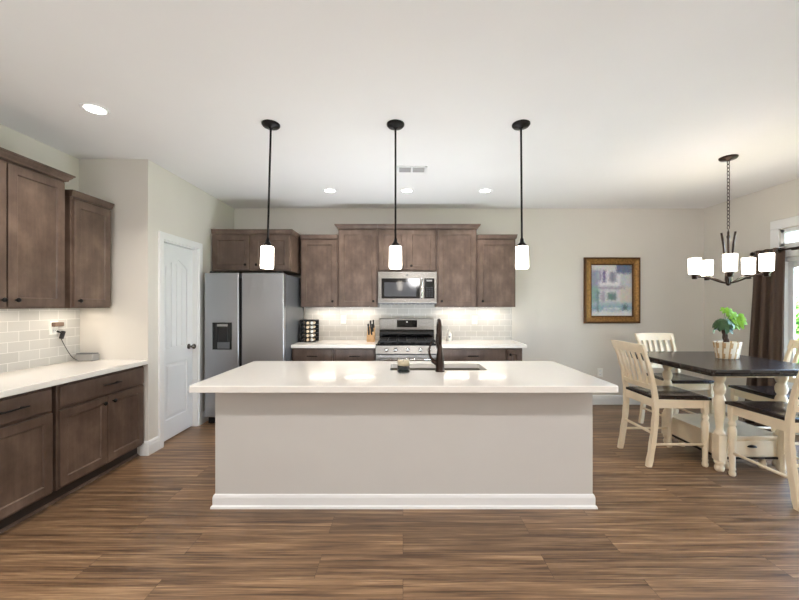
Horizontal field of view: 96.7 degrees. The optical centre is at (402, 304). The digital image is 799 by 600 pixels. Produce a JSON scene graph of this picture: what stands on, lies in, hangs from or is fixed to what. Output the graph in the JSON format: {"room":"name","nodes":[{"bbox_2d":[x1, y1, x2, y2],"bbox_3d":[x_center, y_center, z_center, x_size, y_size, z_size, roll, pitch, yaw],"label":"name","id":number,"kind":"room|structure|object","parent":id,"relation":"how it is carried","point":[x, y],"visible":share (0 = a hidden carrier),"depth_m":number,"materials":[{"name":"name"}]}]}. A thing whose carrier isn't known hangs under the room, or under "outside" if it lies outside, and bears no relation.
{"room":"kitchen","nodes":[
{"label":"kitchen","id":0,"kind":"room"},
{"bbox_2d":[0,124,78,190],"bbox_3d":[-3.060,0.020,0.233,0.120,2.740,9.465,0,0,0],"label":"wall","id":1,"kind":"structure","parent":0,"point":[14,141],"depth_m":2.94,"materials":[{"name":"paint"}]},
{"bbox_2d":[0,147,75,308],"bbox_3d":[-2.809,-0.501,2.377,0.379,1.057,0.937,0,0,0],"label":"upper cabinet","id":2,"kind":"object","parent":1,"relation":"attached to","point":[32,192],"visible":1,"depth_m":2.54,"materials":[{"name":"brown wood"}]},
{"bbox_2d":[0,308,79,372],"bbox_3d":[-2.996,0.260,2.543,0.008,0.540,1.487,0,0,0],"label":"backsplash","id":3,"kind":"structure","parent":1,"relation":"attached to","point":[26,342],"depth_m":2.90,"materials":[{"name":"tile"}]},
{"bbox_2d":[49,321,57,334],"bbox_3d":[-2.987,0.195,3.040,0.010,0.118,0.075,0,0,0],"label":"outlet","id":4,"kind":"object","parent":3,"relation":"attached to","point":[52,330],"visible":0.78,"depth_m":3.02,"materials":[{"name":"white plastic"}]},
{"bbox_2d":[52,322,63,326],"bbox_3d":[-2.966,0.167,3.053,0.032,0.037,0.085,0,0,0],"label":"plug adapter","id":5,"kind":"object","parent":4,"relation":"attached to","point":[54,324],"visible":1,"depth_m":3.03,"materials":[{"name":"brown plastic"}]},
{"bbox_2d":[64,189,113,307],"bbox_3d":[-2.809,-0.450,3.053,0.379,0.954,0.410,0,0,0],"label":"upper cabinet","id":6,"kind":"object","parent":1,"relation":"attached to","point":[87,217],"visible":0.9,"depth_m":2.99,"materials":[{"name":"brown wood"}]},
{"bbox_2d":[57,330,76,359],"bbox_3d":[-2.949,0.356,3.117,0.037,0.274,0.140,0,0,20],"label":"charger","id":7,"kind":"object","parent":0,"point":[62,333],"visible":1,"depth_m":3.08,"materials":[{"name":"black plastic"}]},
{"bbox_2d":[79,159,156,454],"bbox_3d":[-2.680,0.020,3.347,0.640,2.740,0.120,0,0,0],"label":"wall","id":8,"kind":"structure","parent":0,"point":[126,330],"depth_m":3.29,"materials":[{"name":"paint"}]},
{"bbox_2d":[157,165,233,435],"bbox_3d":[-2.420,0.020,4.186,0.120,2.740,1.558,0,0,0],"label":"wall","id":9,"kind":"structure","parent":0,"point":[184,210],"depth_m":3.92,"materials":[{"name":"paint"}]},
{"bbox_2d":[140,411,207,455],"bbox_3d":[-2.385,1.324,3.936,0.081,0.132,1.329,0,0,0],"label":"baseboard","id":10,"kind":"structure","parent":9,"relation":"attached to","point":[147,448],"depth_m":3.31,"materials":[{"name":"white paint"}]},
{"bbox_2d":[164,243,195,440],"bbox_3d":[-2.388,0.376,3.784,0.112,2.005,0.559,0,0,0],"label":"door","id":11,"kind":"structure","parent":9,"relation":"in","point":[178,346],"depth_m":3.79,"materials":[{"name":"white paint"}]},
{"bbox_2d":[158,231,202,448],"bbox_3d":[-2.411,0.338,3.785,0.138,2.105,0.730,0,0,0],"label":"trim","id":12,"kind":"structure","parent":9,"relation":"attached to","point":[197,254],"depth_m":4.07,"materials":[{"name":"white paint"}]},
{"bbox_2d":[0,0,798,207],"bbox_3d":[0.605,-1.410,0.233,7.450,0.120,9.705,0,0,0],"label":"ceiling","id":13,"kind":"structure","parent":0,"point":[626,103],"depth_m":2.25,"materials":[{"name":"paint"}]},
{"bbox_2d":[79,102,110,115],"bbox_3d":[-2.120,-1.346,2.445,0.166,0.008,0.166,0,0,0],"label":"recessed light","id":14,"kind":"object","parent":13,"relation":"in","point":[92,108],"visible":1,"depth_m":2.44,"materials":[{"name":"white paint"}]},
{"bbox_2d":[260,119,279,268],"bbox_3d":[-1.000,-0.811,2.648,0.132,1.078,0.132,2,0,0],"label":"pendant light","id":15,"kind":"object","parent":13,"relation":"hanging from","point":[267,250],"visible":1,"depth_m":2.63,"materials":[{"name":"white glass"}]},
{"bbox_2d":[323,188,336,192],"bbox_3d":[-0.860,-1.346,4.186,0.166,0.008,0.166,0,0,0],"label":"recessed light","id":16,"kind":"object","parent":13,"relation":"in","point":[327,190],"visible":1,"depth_m":4.17,"materials":[{"name":"white paint"}]},
{"bbox_2d":[387,119,403,268],"bbox_3d":[-0.056,-0.811,2.648,0.132,1.078,0.132,0,0,0],"label":"pendant light","id":17,"kind":"object","parent":13,"relation":"hanging from","point":[395,250],"visible":1,"depth_m":2.62,"materials":[{"name":"white glass"}]},
{"bbox_2d":[400,188,413,192],"bbox_3d":[0.048,-1.346,4.186,0.166,0.008,0.166,0,0,0],"label":"recessed light","id":18,"kind":"object","parent":13,"relation":"in","point":[405,190],"visible":1,"depth_m":4.17,"materials":[{"name":"white paint"}]},
{"bbox_2d":[397,166,426,172],"bbox_3d":[0.087,-1.346,3.530,0.295,0.008,0.170,0,0,0],"label":"ceiling vent","id":19,"kind":"object","parent":13,"relation":"in","point":[400,169],"visible":1,"depth_m":3.52,"materials":[{"name":"white metal"}]},
{"bbox_2d":[478,188,491,192],"bbox_3d":[0.970,-1.346,4.186,0.166,0.008,0.166,0,0,0],"label":"recessed light","id":20,"kind":"object","parent":13,"relation":"in","point":[484,190],"visible":1,"depth_m":4.17,"materials":[{"name":"white paint"}]},
{"bbox_2d":[512,119,529,268],"bbox_3d":[0.884,-0.811,2.648,0.132,1.078,0.132,0,0,0],"label":"pendant light","id":21,"kind":"object","parent":13,"relation":"hanging from","point":[522,253],"visible":1,"depth_m":2.63,"materials":[{"name":"white glass"}]},
{"bbox_2d":[688,154,774,285],"bbox_3d":[2.979,-0.762,3.264,0.572,1.175,0.559,0,0,0],"label":"chandelier","id":22,"kind":"object","parent":13,"relation":"hanging from","point":[696,267],"visible":1,"depth_m":3.24,"materials":[{"name":"white glass"}]},
{"bbox_2d":[0,405,798,599],"bbox_3d":[0.605,1.440,0.233,7.450,0.100,9.705,0,0,0],"label":"floor","id":23,"kind":"structure","parent":0,"point":[677,527],"depth_m":2.10,"materials":[{"name":"brown wood"}]},
{"bbox_2d":[0,386,52,533],"bbox_3d":[-2.675,0.969,2.120,0.648,0.842,0.620,0,0,0],"label":"base cabinet","id":24,"kind":"object","parent":23,"relation":"on","point":[26,419],"visible":0.95,"depth_m":2.25,"materials":[{"name":"brown wood"}]},
{"bbox_2d":[0,360,148,397],"bbox_3d":[-2.671,0.525,2.553,0.638,0.041,1.465,0,0,0],"label":"countertop","id":25,"kind":"structure","parent":24,"relation":"on","point":[16,382],"depth_m":2.62,"materials":[{"name":"white stone"}]},
{"bbox_2d":[75,353,99,360],"bbox_3d":[-2.868,0.471,3.225,0.165,0.068,0.080,0,0,0],"label":"speaker box","id":26,"kind":"object","parent":25,"relation":"on","point":[79,356],"visible":1,"depth_m":3.19,"materials":[{"name":"grey plastic"}]},
{"bbox_2d":[44,365,143,507],"bbox_3d":[-2.675,0.969,2.857,0.648,0.842,0.855,0,0,0],"label":"base cabinet","id":27,"kind":"object","parent":23,"relation":"on","point":[98,421],"visible":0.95,"depth_m":2.76,"materials":[{"name":"brown wood"}]},
{"bbox_2d":[205,271,303,422],"bbox_3d":[-1.829,0.500,4.500,0.916,1.780,0.859,0,0,0],"label":"refrigerator","id":28,"kind":"object","parent":23,"relation":"on","point":[250,317],"visible":0.65,"depth_m":4.08,"materials":[{"name":"silver metal"}]},
{"bbox_2d":[292,348,333,360],"bbox_3d":[-1.107,0.959,4.642,0.518,0.862,0.644,0,0,0],"label":"base cabinet","id":29,"kind":"object","parent":23,"relation":"on","point":[298,354],"visible":0.26,"depth_m":4.36,"materials":[{"name":"brown wood"}]},
{"bbox_2d":[291,340,378,347],"bbox_3d":[-0.852,0.505,4.640,1.033,0.041,0.630,0,0,0],"label":"countertop","id":30,"kind":"structure","parent":29,"relation":"on","point":[321,343],"depth_m":4.36,"materials":[{"name":"white stone"}]},
{"bbox_2d":[300,319,318,341],"bbox_3d":[-1.240,0.340,4.710,0.210,0.290,0.180,0,0,0],"label":"spice rack","id":31,"kind":"object","parent":30,"relation":"on","point":[316,324],"visible":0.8,"depth_m":4.67,"materials":[{"name":"black plastic"}]},
{"bbox_2d":[367,326,374,341],"bbox_3d":[-0.425,0.385,4.735,0.100,0.200,0.190,0,0,0],"label":"knife block","id":32,"kind":"object","parent":30,"relation":"on","point":[370,338],"visible":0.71,"depth_m":4.65,"materials":[{"name":"brown wood"}]},
{"bbox_2d":[334,348,375,360],"bbox_3d":[-0.591,0.959,4.642,0.510,0.862,0.644,0,0,0],"label":"base cabinet","id":33,"kind":"object","parent":23,"relation":"on","point":[340,354],"visible":0.24,"depth_m":4.36,"materials":[{"name":"brown wood"}]},
{"bbox_2d":[210,393,597,508],"bbox_3d":[0.006,0.968,2.792,2.641,0.845,0.753,0,0,0],"label":"kitchen island","id":34,"kind":"object","parent":23,"relation":"on","point":[273,450],"visible":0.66,"depth_m":2.44,"materials":[{"name":"paint"}]},
{"bbox_2d":[189,361,617,392],"bbox_3d":[0.004,0.523,2.696,2.684,0.041,0.987,0,0,0],"label":"island countertop","id":35,"kind":"structure","parent":34,"relation":"on","point":[255,376],"depth_m":2.40,"materials":[{"name":"white stone"}]},
{"bbox_2d":[397,358,409,372],"bbox_3d":[0.004,0.451,2.655,0.092,0.104,0.092,0,0,0],"label":"candle jar","id":36,"kind":"object","parent":35,"relation":"on","point":[403,366],"visible":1,"depth_m":2.62,"materials":[{"name":"clear glass"}]},
{"bbox_2d":[391,368,480,369],"bbox_3d":[0.278,0.650,2.900,0.795,0.210,0.370,0,0,0],"label":"sink","id":37,"kind":"object","parent":35,"relation":"in","point":[391,368],"visible":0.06,"depth_m":3.07,"materials":[{"name":"metal"}]},
{"bbox_2d":[428,319,444,371],"bbox_3d":[0.283,0.304,2.752,0.120,0.398,0.191,0,0,26],"label":"faucet","id":38,"kind":"object","parent":35,"relation":"on","point":[439,362],"visible":1,"depth_m":2.68,"materials":[{"name":"brown metal"}]},
{"bbox_2d":[376,318,436,360],"bbox_3d":[0.051,0.787,4.598,0.762,1.205,0.710,0,0,0],"label":"gas range","id":39,"kind":"object","parent":23,"relation":"on","point":[401,338],"visible":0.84,"depth_m":4.60,"materials":[{"name":"silver metal"}]},
{"bbox_2d":[376,340,435,344],"bbox_3d":[0.051,0.486,4.601,0.762,0.017,0.563,0,0,0],"label":"cooktop","id":40,"kind":"object","parent":39,"relation":"in","point":[382,342],"depth_m":4.41,"materials":[{"name":"black metal"}]},
{"bbox_2d":[443,348,505,360],"bbox_3d":[0.855,0.959,4.642,0.830,0.862,0.644,0,0,0],"label":"base cabinet","id":41,"kind":"object","parent":23,"relation":"on","point":[450,354],"visible":0.13,"depth_m":4.36,"materials":[{"name":"brown wood"}]},
{"bbox_2d":[435,340,526,347],"bbox_3d":[0.975,0.505,4.640,1.074,0.041,0.630,0,0,0],"label":"countertop","id":42,"kind":"structure","parent":41,"relation":"on","point":[454,343],"depth_m":4.36,"materials":[{"name":"white stone"}]},
{"bbox_2d":[446,329,451,340],"bbox_3d":[0.620,0.404,4.798,0.074,0.163,0.078,0,0,0],"label":"soap bottle","id":43,"kind":"object","parent":42,"relation":"on","point":[448,334],"visible":0.99,"depth_m":4.77,"materials":[{"name":"white plastic"}]},
{"bbox_2d":[506,348,521,360],"bbox_3d":[1.371,0.959,4.644,0.198,0.862,0.639,0,0,0],"label":"base cabinet","id":44,"kind":"object","parent":23,"relation":"on","point":[512,354],"visible":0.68,"depth_m":4.36,"materials":[{"name":"brown wood"}]},
{"bbox_2d":[611,340,711,466],"bbox_3d":[2.328,0.863,3.258,0.622,1.054,0.470,0,0,0],"label":"dining chair","id":45,"kind":"object","parent":23,"relation":"on","point":[667,397],"visible":1,"depth_m":3.13,"materials":[{"name":"beige wood"}]},
{"bbox_2d":[634,333,713,438],"bbox_3d":[3.009,0.863,3.977,0.470,1.054,0.622,0,0,-1],"label":"dining chair","id":46,"kind":"object","parent":23,"relation":"on","point":[686,382],"visible":0.49,"depth_m":4.05,"materials":[{"name":"beige paint"}]},
{"bbox_2d":[626,351,798,471],"bbox_3d":[2.910,0.948,3.315,1.020,0.885,1.110,0,0,0],"label":"dining table","id":47,"kind":"object","parent":23,"relation":"on","point":[753,442],"visible":0.81,"depth_m":2.98,"materials":[{"name":"brown wood"}]},
{"bbox_2d":[712,307,747,358],"bbox_3d":[3.087,0.263,3.355,0.290,0.483,0.177,0,0,0],"label":"potted plant","id":48,"kind":"object","parent":47,"relation":"on","point":[725,349],"visible":1,"depth_m":3.33,"materials":[{"name":"green plant"}]},
{"bbox_2d":[725,372,798,510],"bbox_3d":[2.882,0.863,2.618,0.470,1.054,0.622,0,0,0],"label":"dining chair","id":49,"kind":"object","parent":23,"relation":"on","point":[782,416],"visible":1,"depth_m":2.62,"materials":[{"name":"beige paint"}]},
{"bbox_2d":[728,340,798,465],"bbox_3d":[3.512,0.863,3.268,0.622,1.054,0.470,0,0,3],"label":"dining chair","id":50,"kind":"object","parent":23,"relation":"on","point":[754,393],"visible":0.3,"depth_m":3.38,"materials":[{"name":"beige paint"}]},
{"bbox_2d":[234,208,703,394],"bbox_3d":[0.605,0.020,5.025,7.450,2.740,0.120,0,0,0],"label":"wall","id":51,"kind":"structure","parent":0,"point":[548,311],"depth_m":4.96,"materials":[{"name":"paint"}]},
{"bbox_2d":[211,229,300,274],"bbox_3d":[-1.849,-0.672,4.637,0.992,0.510,0.654,0,0,0],"label":"upper cabinet","id":52,"kind":"object","parent":51,"relation":"attached to","point":[233,250],"visible":0.91,"depth_m":4.35,"materials":[{"name":"brown wood"}]},
{"bbox_2d":[300,234,337,306],"bbox_3d":[-1.089,-0.444,4.767,0.482,0.942,0.394,0,0,0],"label":"upper cabinet","id":53,"kind":"object","parent":51,"relation":"attached to","point":[319,252],"visible":0.96,"depth_m":4.61,"materials":[{"name":"brown wood"}]},
{"bbox_2d":[334,224,379,306],"bbox_3d":[-0.607,-0.509,4.767,0.558,1.072,0.394,0,0,0],"label":"upper cabinet","id":54,"kind":"object","parent":51,"relation":"attached to","point":[357,243],"visible":0.92,"depth_m":4.61,"materials":[{"name":"brown wood"}]},
{"bbox_2d":[378,224,436,271],"bbox_3d":[0.056,-0.739,4.767,0.764,0.613,0.394,0,0,0],"label":"upper cabinet","id":55,"kind":"object","parent":51,"relation":"attached to","point":[418,242],"visible":0.93,"depth_m":4.60,"materials":[{"name":"brown wood"}]},
{"bbox_2d":[378,272,436,303],"bbox_3d":[0.056,-0.218,4.737,0.756,0.420,0.433,0,0,0],"label":"microwave","id":56,"kind":"object","parent":55,"relation":"attached to","point":[393,287],"visible":1,"depth_m":4.56,"materials":[{"name":"metal"}]},
{"bbox_2d":[305,304,511,339],"bbox_3d":[0.077,0.250,4.961,2.885,0.560,0.008,0,0,0],"label":"backsplash","id":57,"kind":"structure","parent":51,"relation":"attached to","point":[493,323],"depth_m":4.96,"materials":[{"name":"tile"}]},
{"bbox_2d":[340,315,345,323],"bbox_3d":[-0.835,0.202,4.952,0.075,0.118,0.010,0,0,0],"label":"outlet","id":58,"kind":"object","parent":57,"relation":"attached to","point":[342,317],"visible":1,"depth_m":4.95,"materials":[{"name":"white plastic"}]},
{"bbox_2d":[472,316,476,323],"bbox_3d":[1.000,0.208,4.952,0.075,0.118,0.010,0,0,0],"label":"outlet","id":59,"kind":"object","parent":57,"relation":"attached to","point":[474,318],"visible":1,"depth_m":4.95,"materials":[{"name":"white plastic"}]},
{"bbox_2d":[435,224,480,306],"bbox_3d":[0.722,-0.509,4.767,0.564,1.072,0.394,0,0,0],"label":"upper cabinet","id":60,"kind":"object","parent":51,"relation":"attached to","point":[456,243],"visible":0.92,"depth_m":4.61,"materials":[{"name":"brown wood"}]},
{"bbox_2d":[477,234,517,306],"bbox_3d":[1.226,-0.444,4.767,0.519,0.942,0.394,0,0,0],"label":"upper cabinet","id":61,"kind":"object","parent":51,"relation":"attached to","point":[495,252],"visible":0.94,"depth_m":4.61,"materials":[{"name":"brown wood"}]},
{"bbox_2d":[584,257,639,322],"bbox_3d":[2.912,-0.203,4.942,0.776,0.917,0.044,0,0,0],"label":"framed painting","id":62,"kind":"object","parent":51,"relation":"attached to","point":[611,284],"visible":1,"depth_m":4.96,"materials":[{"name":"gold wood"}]},
{"bbox_2d":[593,395,640,404],"bbox_3d":[2.842,1.324,4.957,2.735,0.132,0.016,0,0,0],"label":"baseboard","id":63,"kind":"structure","parent":51,"relation":"attached to","point":[597,399],"depth_m":4.95,"materials":[{"name":"white paint"}]},
{"bbox_2d":[704,178,798,400],"bbox_3d":[4.270,0.020,0.233,0.120,2.740,9.465,0,0,0],"label":"wall","id":64,"kind":"structure","parent":0,"point":[751,215],"depth_m":4.45,"materials":[{"name":"paint"}]},
{"bbox_2d":[750,246,798,255],"bbox_3d":[4.126,-0.595,3.040,0.131,0.048,2.270,0,0,0],"label":"curtain rod","id":65,"kind":"object","parent":64,"relation":"attached to","point":[797,247],"visible":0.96,"depth_m":3.80,"materials":[{"name":"brown metal"}]},
{"bbox_2d":[743,247,785,429],"bbox_3d":[4.082,0.376,4.043,0.134,1.999,0.446,0,0,0],"label":"curtain","id":66,"kind":"object","parent":65,"relation":"hanging from","point":[766,341],"visible":0.61,"depth_m":3.98,"materials":[{"name":"brown fabric"}]},
{"bbox_2d":[770,215,798,256],"bbox_3d":[4.200,0.220,3.033,0.020,2.340,2.045,0,0,0],"label":"trim","id":67,"kind":"structure","parent":64,"relation":"attached to","point":[775,226],"depth_m":3.93,"materials":[{"name":"white paint"}]},
{"bbox_2d":[781,226,798,434],"bbox_3d":[4.249,0.275,3.033,0.070,2.230,1.865,0,0,0],"label":"window","id":68,"kind":"structure","parent":64,"relation":"in","point":[791,263],"depth_m":3.91,"materials":[{"name":"white paint"}]},
{"label":"outside","id":69,"kind":"structure","parent":0,"visible":0},
{"bbox_3d":[25.810,1.560,12.500,36.800,0.100,65.000,0,0,0],"label":"lawn","id":70,"kind":"structure","parent":69,"visible":0},
{"bbox_2d":[791,231,798,316],"bbox_3d":[17.500,-2.350,17.000,15.800,7.720,5.000,0,0,0],"label":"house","id":71,"kind":"structure","parent":70,"relation":"on","point":[794,235],"depth_m":14.98,"materials":[{"name":"white"}]},
{"bbox_2d":[795,290,798,363],"bbox_3d":[7.587,0.566,7.092,2.160,1.891,2.131,0,0,0],"label":"shrub","id":72,"kind":"object","parent":70,"relation":"on","point":[796,292],"visible":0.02,"depth_m":6.55,"materials":[{"name":"green plant"}]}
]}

